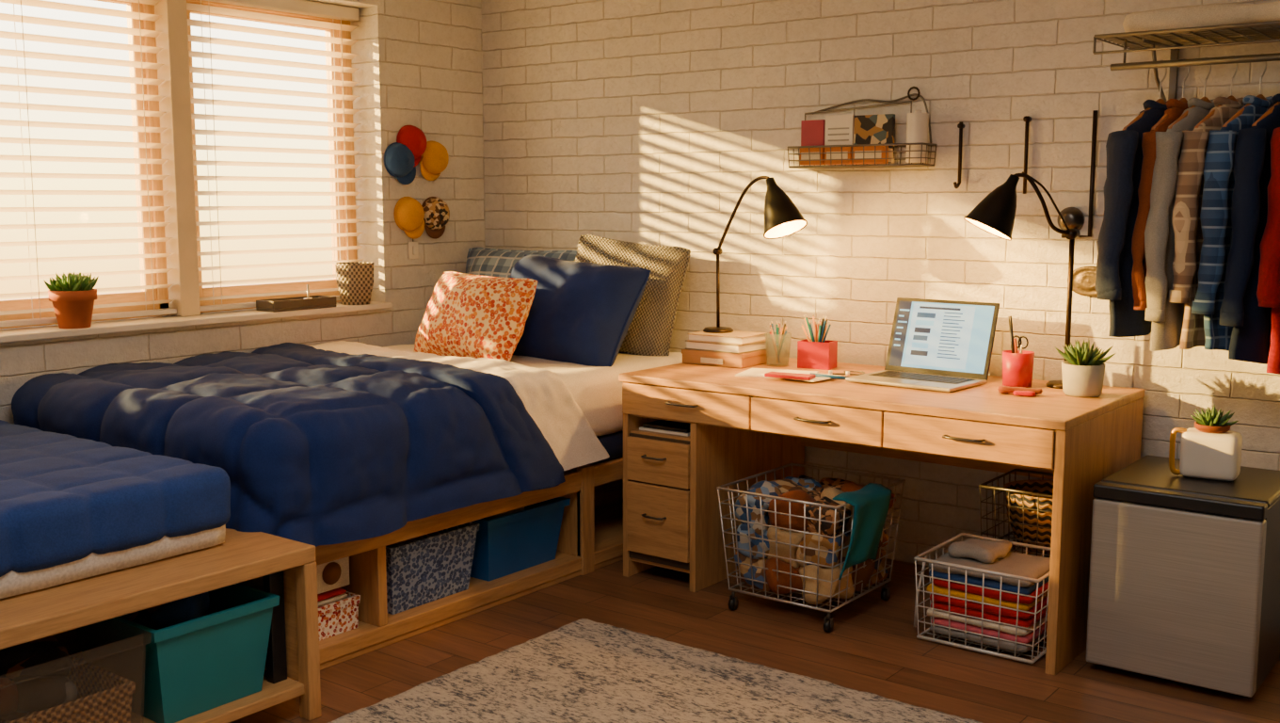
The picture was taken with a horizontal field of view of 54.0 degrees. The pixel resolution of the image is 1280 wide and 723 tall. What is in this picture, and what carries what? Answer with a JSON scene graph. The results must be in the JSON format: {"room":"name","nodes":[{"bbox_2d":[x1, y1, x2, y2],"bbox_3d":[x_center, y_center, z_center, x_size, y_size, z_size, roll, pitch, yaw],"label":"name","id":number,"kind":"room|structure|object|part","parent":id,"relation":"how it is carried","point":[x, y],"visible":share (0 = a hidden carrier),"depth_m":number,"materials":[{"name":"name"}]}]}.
{"room":"dorm room","nodes":[
{"label":"dorm room","id":0,"kind":"room"},
{"bbox_2d":[0,0,485,424],"bbox_3d":[-2.643,-0.442,3.820,0.250,2.700,5.900,6,9,37],"label":"wall","id":1,"kind":"structure","parent":0,"point":[418,62],"depth_m":5.61,"materials":[{"name":"brick"}]},
{"bbox_2d":[0,0,356,328],"bbox_3d":[-2.034,-0.791,4.645,0.150,1.290,2.510,6,9,37],"label":"window","id":2,"kind":"structure","parent":1,"relation":"in","point":[183,216],"depth_m":4.89,"materials":[{"name":"brown wood"}]},
{"bbox_2d":[0,0,176,327],"bbox_3d":[-2.300,-0.744,4.251,0.060,1.275,1.535,6,9,37],"label":"window blind","id":3,"kind":"object","parent":2,"relation":"attached to","point":[139,16],"visible":1,"depth_m":4.60,"materials":[{"name":"white paint"}]},
{"bbox_2d":[186,0,365,311],"bbox_3d":[-1.515,-0.876,5.270,0.060,1.275,0.853,6,9,37],"label":"window blind","id":4,"kind":"object","parent":2,"relation":"attached to","point":[297,7],"visible":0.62,"depth_m":5.25,"materials":[{"name":"white paint"}]},
{"bbox_2d":[0,301,392,342],"bbox_3d":[-1.983,-0.134,4.691,0.298,0.025,2.510,6,9,37],"label":"windowsill","id":5,"kind":"structure","parent":1,"relation":"attached to","point":[48,331],"depth_m":4.76,"materials":[{"name":"white paint"}]},
{"bbox_2d":[43,272,98,328],"bbox_3d":[-2.023,-0.220,4.480,0.186,0.199,0.180,6,9,37],"label":"potted succulent","id":6,"kind":"object","parent":5,"relation":"on","point":[72,296],"visible":1,"depth_m":4.44,"materials":[{"name":"ceramic"}]},
{"bbox_2d":[256,284,336,312],"bbox_3d":[-1.439,-0.271,5.263,0.120,0.100,0.320,6,9,37],"label":"tray","id":7,"kind":"object","parent":5,"relation":"on","point":[284,304],"visible":1,"depth_m":5.22,"materials":[{"name":"brown wood"}]},
{"bbox_2d":[335,261,374,304],"bbox_3d":[-1.247,-0.341,5.499,0.168,0.180,0.168,6,9,37],"label":"planter","id":8,"kind":"object","parent":5,"relation":"on","point":[355,280],"visible":1,"depth_m":5.44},
{"bbox_2d":[384,142,415,184],"bbox_3d":[-1.052,-0.882,5.590,0.074,0.187,0.166,6,9,37],"label":"baseball cap","id":9,"kind":"object","parent":1,"relation":"attached to","point":[399,161],"visible":1,"depth_m":5.56,"materials":[{"name":"blue fabric"}]},
{"bbox_2d":[393,196,424,239],"bbox_3d":[-1.024,-0.648,5.658,0.074,0.189,0.161,6,9,37],"label":"baseball cap","id":10,"kind":"object","parent":1,"relation":"attached to","point":[408,214],"visible":1,"depth_m":5.63,"materials":[{"name":"yellow fabric"}]},
{"bbox_2d":[396,125,426,167],"bbox_3d":[-1.010,-0.966,5.635,0.074,0.191,0.156,6,9,37],"label":"baseball cap","id":11,"kind":"object","parent":1,"relation":"attached to","point":[413,137],"visible":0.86,"depth_m":5.60,"materials":[{"name":"red fabric"}]},
{"bbox_2d":[407,238,418,259],"bbox_3d":[-1.031,-0.535,5.714,0.014,0.140,0.060,6,9,37],"label":"light switch","id":12,"kind":"object","parent":1,"relation":"attached to","point":[412,247],"visible":0.99,"depth_m":5.71,"materials":[{"name":"white paint"}]},
{"bbox_2d":[419,140,448,180],"bbox_3d":[-0.932,-0.918,5.744,0.074,0.184,0.170,6,9,37],"label":"baseball cap","id":13,"kind":"object","parent":1,"relation":"attached to","point":[435,158],"visible":0.94,"depth_m":5.72,"materials":[{"name":"yellow fabric"}]},
{"bbox_2d":[421,196,449,239],"bbox_3d":[-0.928,-0.662,5.783,0.074,0.192,0.156,6,9,37],"label":"baseball cap","id":14,"kind":"object","parent":1,"relation":"attached to","point":[437,212],"visible":0.94,"depth_m":5.75,"materials":[{"name":"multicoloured fabric"}]},
{"bbox_2d":[229,558,1279,722],"bbox_3d":[-0.274,1.162,2.328,6.060,0.100,6.100,6,9,37],"label":"floor","id":15,"kind":"structure","parent":0,"point":[872,646],"depth_m":3.91,"materials":[{"name":"brown wood"}]},
{"bbox_2d":[0,524,321,722],"bbox_3d":[-2.087,0.715,3.050,1.520,0.601,2.025,6,9,37],"label":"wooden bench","id":16,"kind":"object","parent":15,"relation":"on","point":[56,600],"visible":0.39,"depth_m":3.20,"materials":[{"name":"brown wood"}]},
{"bbox_2d":[0,635,135,722],"bbox_3d":[-1.506,0.792,3.002,0.451,0.259,0.476,6,9,37],"label":"storage box","id":17,"kind":"object","parent":16,"relation":"on","point":[40,681],"visible":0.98,"depth_m":2.98,"materials":[{"name":"brown wicker"}]},
{"bbox_3d":[-2.156,0.478,3.015,1.258,0.122,1.838,6,9,37],"label":"mattress","id":18,"kind":"part","parent":16,"relation":"part of","materials":[{"name":"white fabric"}]},
{"bbox_2d":[0,419,230,576],"bbox_3d":[-2.163,0.406,2.999,1.305,0.169,1.887,6,9,37],"label":"seat cushion","id":19,"kind":"object","parent":16,"relation":"on","point":[65,498],"visible":1,"depth_m":3.17,"materials":[{"name":"blue fabric"}]},
{"bbox_2d":[76,583,279,722],"bbox_3d":[-1.231,0.738,3.319,0.420,0.284,0.365,6,9,37],"label":"storage bin","id":20,"kind":"object","parent":16,"relation":"on","point":[189,656],"visible":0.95,"depth_m":3.21,"materials":[{"name":"plastic"}]},
{"bbox_2d":[264,344,682,679],"bbox_3d":[-0.898,0.399,4.856,1.325,0.766,2.240,6,9,37],"label":"bed","id":21,"kind":"object","parent":15,"relation":"on","point":[590,538],"visible":0.12,"depth_m":4.55,"materials":[{"name":"brown wood"}]},
{"bbox_2d":[11,342,565,546],"bbox_3d":[-1.207,0.231,4.373,1.454,0.431,1.367,6,9,37],"label":"duvet","id":22,"kind":"object","parent":21,"relation":"on","point":[315,447],"visible":0.93,"depth_m":3.92,"materials":[{"name":"blue fabric"}]},
{"bbox_2d":[317,587,360,640],"bbox_3d":[-1.089,0.769,3.909,0.326,0.132,0.286,6,9,37],"label":"storage box","id":23,"kind":"object","parent":21,"relation":"on","point":[338,608],"visible":0.13,"depth_m":3.86,"materials":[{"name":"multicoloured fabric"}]},
{"bbox_2d":[316,556,349,593],"bbox_3d":[-1.105,0.645,3.893,0.294,0.112,0.280,6,9,37],"label":"box","id":24,"kind":"object","parent":23,"relation":"on","point":[334,574],"visible":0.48,"depth_m":3.86,"materials":[{"name":"cardboard"}]},
{"bbox_2d":[385,521,479,614],"bbox_3d":[-0.831,0.656,4.272,0.403,0.263,0.398,6,9,37],"label":"fabric bin","id":25,"kind":"object","parent":21,"relation":"on","point":[423,569],"visible":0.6,"depth_m":4.15,"materials":[{"name":"blue fabric"}]},
{"bbox_2d":[310,340,609,470],"bbox_3d":[-0.802,0.150,4.897,1.396,0.376,0.573,6,9,37],"label":"sheet","id":26,"kind":"object","parent":21,"relation":"on","point":[545,395],"visible":0.34,"depth_m":4.50,"materials":[{"name":"white fabric"}]},
{"bbox_2d":[413,271,537,361],"bbox_3d":[-0.673,-0.174,5.066,0.626,0.353,0.275,7,10,44],"label":"patterned pillow","id":27,"kind":"object","parent":21,"relation":"on","point":[475,316],"visible":0.86,"depth_m":4.92,"materials":[{"name":"orange fabric"}]},
{"bbox_2d":[470,496,570,581],"bbox_3d":[-0.557,0.622,4.628,0.419,0.239,0.434,6,9,37],"label":"storage bin","id":28,"kind":"object","parent":21,"relation":"on","point":[508,542],"visible":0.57,"depth_m":4.49,"materials":[{"name":"plastic"}]},
{"bbox_2d":[465,247,576,277],"bbox_3d":[-0.562,-0.300,5.728,0.681,0.424,0.246,5,9,33],"label":"plaid pillow","id":29,"kind":"object","parent":21,"relation":"on","point":[480,261],"visible":0.16,"depth_m":5.72,"materials":[{"name":"blue fabric"}]},
{"bbox_3d":[-0.893,0.201,4.826,1.312,0.365,2.210,6,9,37],"label":"mattress","id":30,"kind":"part","parent":21,"relation":"part of","materials":[{"name":"white fabric"}]},
{"bbox_2d":[510,254,650,366],"bbox_3d":[-0.312,-0.207,5.155,0.775,0.440,0.361,7,10,42],"label":"pillow","id":31,"kind":"object","parent":21,"relation":"on","point":[580,312],"visible":0.77,"depth_m":4.94,"materials":[{"name":"blue fabric"}]},
{"bbox_2d":[574,234,690,355],"bbox_3d":[-0.077,-0.271,5.342,0.630,0.525,0.255,6,9,38],"label":"knit pillow","id":32,"kind":"object","parent":21,"relation":"on","point":[649,332],"visible":0.39,"depth_m":5.17,"materials":[{"name":"beige fabric"}]},
{"bbox_2d":[328,618,982,722],"bbox_3d":[-0.022,1.070,2.566,2.260,0.019,2.400,6,9,37],"label":"area rug","id":33,"kind":"object","parent":15,"relation":"on","point":[583,670],"visible":1,"depth_m":3.56,"materials":[{"name":"beige carpet"}]},
{"bbox_2d":[717,463,905,632],"bbox_3d":[0.592,0.632,4.340,0.459,0.434,0.499,6,9,37],"label":"wire basket","id":34,"kind":"object","parent":15,"relation":"on","point":[828,624],"visible":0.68,"depth_m":4.20,"materials":[{"name":"silver metal"}]},
{"bbox_2d":[734,474,895,604],"bbox_3d":[0.592,0.599,4.334,0.440,0.385,0.472,6,9,37],"label":"contents","id":35,"kind":"object","parent":34,"relation":"in","point":[803,488],"visible":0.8,"depth_m":4.18,"materials":[{"name":"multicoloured fabric"}]},
{"bbox_2d":[832,482,891,579],"bbox_3d":[0.720,0.554,4.125,0.080,0.256,0.317,6,9,37],"label":"cloth","id":36,"kind":"object","parent":34,"relation":"in","point":[871,503],"visible":1,"depth_m":4.11,"materials":[{"name":"teal fabric"}]},
{"bbox_2d":[618,355,1144,674],"bbox_3d":[0.804,0.450,4.460,1.645,0.766,0.816,6,9,37],"label":"oak desk","id":37,"kind":"object","parent":15,"relation":"on","point":[742,427],"visible":0.9,"depth_m":4.23,"materials":[{"name":"wood"}]},
{"bbox_2d":[639,419,690,436],"bbox_3d":[0.166,0.236,4.681,0.220,0.022,0.270,6,9,37],"label":"paper stack","id":38,"kind":"object","parent":37,"relation":"on","point":[666,426],"visible":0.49,"depth_m":4.60,"materials":[{"name":"white paper"}]},
{"bbox_2d":[681,330,768,367],"bbox_3d":[0.333,-0.054,4.902,0.285,0.118,0.214,6,9,37],"label":"book stack","id":39,"kind":"object","parent":37,"relation":"on","point":[737,348],"visible":0.94,"depth_m":4.82,"materials":[{"name":"beige paper"}]},
{"bbox_2d":[703,176,807,333],"bbox_3d":[0.438,-0.401,4.777,0.169,0.604,0.476,-6,9,-38],"label":"desk lamp","id":40,"kind":"object","parent":39,"relation":"on","point":[782,218],"visible":1,"depth_m":4.67,"materials":[{"name":"brown metal"}]},
{"bbox_2d":[769,320,787,363],"bbox_3d":[0.530,-0.070,4.824,0.104,0.174,0.104,6,9,37],"label":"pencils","id":41,"kind":"object","parent":37,"relation":"on","point":[777,344],"visible":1,"depth_m":4.82},
{"bbox_2d":[735,368,836,382],"bbox_3d":[0.529,0.041,4.548,0.388,0.024,0.282,6,9,37],"label":"stack","id":42,"kind":"object","parent":37,"relation":"on","point":[797,375],"visible":0.94,"depth_m":4.49,"materials":[{"name":"paper"}]},
{"bbox_2d":[797,313,837,369],"bbox_3d":[0.674,-0.079,4.764,0.128,0.207,0.115,4,8,29],"label":"pencil holder","id":43,"kind":"object","parent":37,"relation":"on","point":[816,352],"visible":1,"depth_m":4.74,"materials":[{"name":"red plastic"}]},
{"bbox_2d":[810,372,849,379],"bbox_3d":[0.689,0.055,4.426,0.181,0.022,0.012,2,8,18],"label":"pen","id":44,"kind":"object","parent":37,"relation":"on","point":[817,375],"visible":0.69,"depth_m":4.43,"materials":[{"name":"blue plastic"}]},
{"bbox_2d":[828,369,864,375],"bbox_3d":[0.764,0.039,4.586,0.111,0.015,0.121,6,9,37],"label":"earphones","id":45,"kind":"object","parent":37,"relation":"on","point":[846,373],"visible":0.92,"depth_m":4.57,"materials":[{"name":"white plastic"}]},
{"bbox_2d":[845,297,999,392],"bbox_3d":[0.987,-0.067,4.385,0.400,0.273,0.362,6,10,40],"label":"laptop","id":46,"kind":"object","parent":37,"relation":"on","point":[936,344],"visible":1,"depth_m":4.45,"materials":[{"name":"metal"}]},
{"bbox_2d":[1002,315,1034,387],"bbox_3d":[1.294,-0.036,4.291,0.106,0.241,0.106,6,9,37],"label":"pen cup","id":47,"kind":"object","parent":37,"relation":"on","point":[1017,365],"visible":0.97,"depth_m":4.26,"materials":[{"name":"plastic"}]},
{"bbox_2d":[997,384,1042,396],"bbox_3d":[1.241,0.097,4.102,0.142,0.027,0.073,3,8,20],"label":"case","id":48,"kind":"object","parent":37,"relation":"on","point":[1017,391],"visible":1,"depth_m":4.09,"materials":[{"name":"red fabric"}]},
{"bbox_2d":[963,171,1080,388],"bbox_3d":[1.302,-0.275,4.247,0.427,0.727,0.174,-1,7,-5],"label":"desk lamp","id":49,"kind":"object","parent":37,"relation":"on","point":[995,215],"visible":0.94,"depth_m":4.18,"materials":[{"name":"brown metal"}]},
{"bbox_2d":[1054,339,1115,397],"bbox_3d":[1.443,0.021,4.082,0.193,0.181,0.180,6,9,37],"label":"agave","id":50,"kind":"object","parent":37,"relation":"on","point":[1083,370],"visible":1,"depth_m":4.05,"materials":[{"name":"ceramic"}]},
{"bbox_2d":[913,532,1050,663],"bbox_3d":[1.131,0.749,4.035,0.432,0.270,0.374,6,9,37],"label":"wire basket","id":51,"kind":"object","parent":15,"relation":"on","point":[924,560],"visible":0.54,"depth_m":3.91,"materials":[{"name":"white metal"}]},
{"bbox_2d":[926,538,1050,652],"bbox_3d":[1.135,0.730,4.022,0.343,0.289,0.299,6,9,37],"label":"folded towels","id":52,"kind":"object","parent":51,"relation":"in","point":[975,552],"visible":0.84,"depth_m":3.93,"materials":[{"name":"multicoloured fabric"}]},
{"bbox_2d":[978,468,1054,557],"bbox_3d":[1.387,0.633,4.293,0.359,0.445,0.329,6,9,37],"label":"wire basket","id":53,"kind":"object","parent":15,"relation":"on","point":[984,485],"visible":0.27,"depth_m":4.23,"materials":[{"name":"metal"}]},
{"bbox_2d":[1003,480,1053,553],"bbox_3d":[1.387,0.533,4.280,0.290,0.200,0.290,6,9,37],"label":"woven basket","id":54,"kind":"object","parent":53,"relation":"on","point":[1045,519],"visible":0.45,"depth_m":4.20,"materials":[{"name":"wicker"}]},
{"bbox_2d":[1086,454,1279,697],"bbox_3d":[1.674,0.633,3.792,0.460,0.574,0.530,6,9,37],"label":"mini fridge","id":55,"kind":"object","parent":15,"relation":"on","point":[1184,582],"visible":1,"depth_m":3.58,"materials":[{"name":"silver metal"}]},
{"bbox_2d":[1168,404,1242,480],"bbox_3d":[1.696,0.237,3.762,0.190,0.219,0.136,5,9,31],"label":"ceramic planter","id":56,"kind":"object","parent":55,"relation":"on","point":[1208,450],"visible":1,"depth_m":3.72,"materials":[{"name":"white ceramic"}]},
{"bbox_2d":[480,0,1279,566],"bbox_3d":[1.518,-0.527,4.473,6.060,2.700,0.200,6,9,37],"label":"wall","id":57,"kind":"structure","parent":0,"point":[640,121],"depth_m":4.86,"materials":[{"name":"brick"}]},
{"bbox_2d":[787,86,936,168],"bbox_3d":[0.833,-0.882,4.737,0.565,0.295,0.130,6,9,37],"label":"wire rack","id":58,"kind":"object","parent":57,"relation":"attached to","point":[918,94],"visible":0.81,"depth_m":4.71,"materials":[{"name":"brown metal"}]},
{"bbox_2d":[799,113,895,165],"bbox_3d":[0.775,-0.844,4.773,0.390,0.188,0.069,6,9,37],"label":"books","id":59,"kind":"object","parent":58,"relation":"in","point":[835,129],"visible":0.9,"depth_m":4.76,"materials":[{"name":"paper"}]},
{"bbox_2d":[905,110,928,162],"bbox_3d":[1.017,-0.826,4.605,0.078,0.190,0.078,6,9,37],"label":"paper roll","id":60,"kind":"object","parent":58,"relation":"in","point":[917,122],"visible":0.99,"depth_m":4.57,"materials":[{"name":"white paper"}]},
{"bbox_2d":[953,121,964,188],"bbox_3d":[1.157,-0.749,4.558,0.017,0.241,0.060,6,9,37],"label":"coat hook","id":61,"kind":"object","parent":57,"relation":"attached to","point":[960,125],"visible":1,"depth_m":4.56,"materials":[{"name":"brown metal"}]},
{"bbox_2d":[1023,115,1031,193],"bbox_3d":[1.361,-0.727,4.423,0.019,0.270,0.030,6,9,37],"label":"coat hook","id":62,"kind":"object","parent":57,"relation":"attached to","point":[1027,119],"visible":1,"depth_m":4.42,"materials":[{"name":"brown metal"}]},
{"bbox_2d":[1057,110,1098,238],"bbox_3d":[1.501,-0.641,4.318,0.123,0.433,0.040,6,9,37],"label":"coat hook","id":63,"kind":"object","parent":57,"relation":"attached to","point":[1073,216],"visible":0.83,"depth_m":4.31,"materials":[{"name":"brown metal"}]},
{"bbox_2d":[1072,265,1097,296],"bbox_3d":[1.567,-0.232,4.331,0.190,0.193,0.022,6,9,37],"label":"decorative plaque","id":64,"kind":"object","parent":57,"relation":"attached to","point":[1083,277],"visible":0.66,"depth_m":4.34,"materials":[{"name":"metal"}]},
{"bbox_2d":[1092,20,1279,101],"bbox_3d":[2.019,-0.847,3.675,1.256,0.300,0.385,6,9,37],"label":"shelf","id":65,"kind":"object","parent":57,"relation":"attached to","point":[1262,32],"visible":0.88,"depth_m":3.84,"materials":[{"name":"grey metal"}]},
{"bbox_2d":[1095,67,1167,336],"bbox_3d":[1.619,-0.509,3.938,0.442,0.856,0.112,-4,8,-27],"label":"denim jacket","id":66,"kind":"object","parent":65,"relation":"hanging from","point":[1114,262],"visible":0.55,"depth_m":3.86,"materials":[{"name":"blue fabric"}]},
{"bbox_2d":[1131,58,1189,310],"bbox_3d":[1.673,-0.549,3.891,0.358,0.765,0.078,-4,8,-27],"label":"shirt","id":67,"kind":"object","parent":65,"relation":"hanging from","point":[1176,107],"visible":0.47,"depth_m":3.83,"materials":[{"name":"orange fabric"}]},
{"bbox_2d":[1144,56,1215,351],"bbox_3d":[1.723,-0.479,3.861,0.412,0.896,0.100,-4,8,-27],"label":"shirt","id":68,"kind":"object","parent":65,"relation":"hanging from","point":[1166,317],"visible":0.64,"depth_m":3.79,"materials":[{"name":"grey fabric"}]},
{"bbox_2d":[1122,0,1279,37],"bbox_3d":[1.978,-1.018,3.679,1.046,0.084,0.292,6,9,37],"label":"linens","id":69,"kind":"object","parent":65,"relation":"on","point":[1208,14],"visible":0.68,"depth_m":3.74,"materials":[{"name":"beige fabric"}]},
{"bbox_2d":[1168,55,1243,349],"bbox_3d":[1.780,-0.474,3.822,0.413,0.896,0.097,-4,8,-27],"label":"plaid shirt","id":70,"kind":"object","parent":65,"relation":"hanging from","point":[1186,221],"visible":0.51,"depth_m":3.74,"materials":[{"name":"brown fabric"}]},
{"bbox_2d":[1191,53,1273,351],"bbox_3d":[1.844,-0.468,3.771,0.427,0.896,0.102,-4,8,-27],"label":"plaid shirt","id":71,"kind":"object","parent":65,"relation":"hanging from","point":[1219,184],"visible":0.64,"depth_m":3.69,"materials":[{"name":"blue fabric"}]},
{"bbox_2d":[1219,93,1279,364],"bbox_3d":[1.909,-0.451,3.723,0.436,0.916,0.100,-4,8,-27],"label":"jacket","id":72,"kind":"object","parent":65,"relation":"hanging from","point":[1250,341],"visible":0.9,"depth_m":3.65,"materials":[{"name":"blue fabric"}]},
{"bbox_2d":[1256,127,1279,374],"bbox_3d":[1.981,-0.434,3.669,0.427,0.936,0.101,-4,8,-27],"label":"sweater","id":73,"kind":"object","parent":65,"relation":"hanging from","point":[1268,292],"visible":1,"depth_m":3.59,"materials":[{"name":"red fabric"}]}
]}

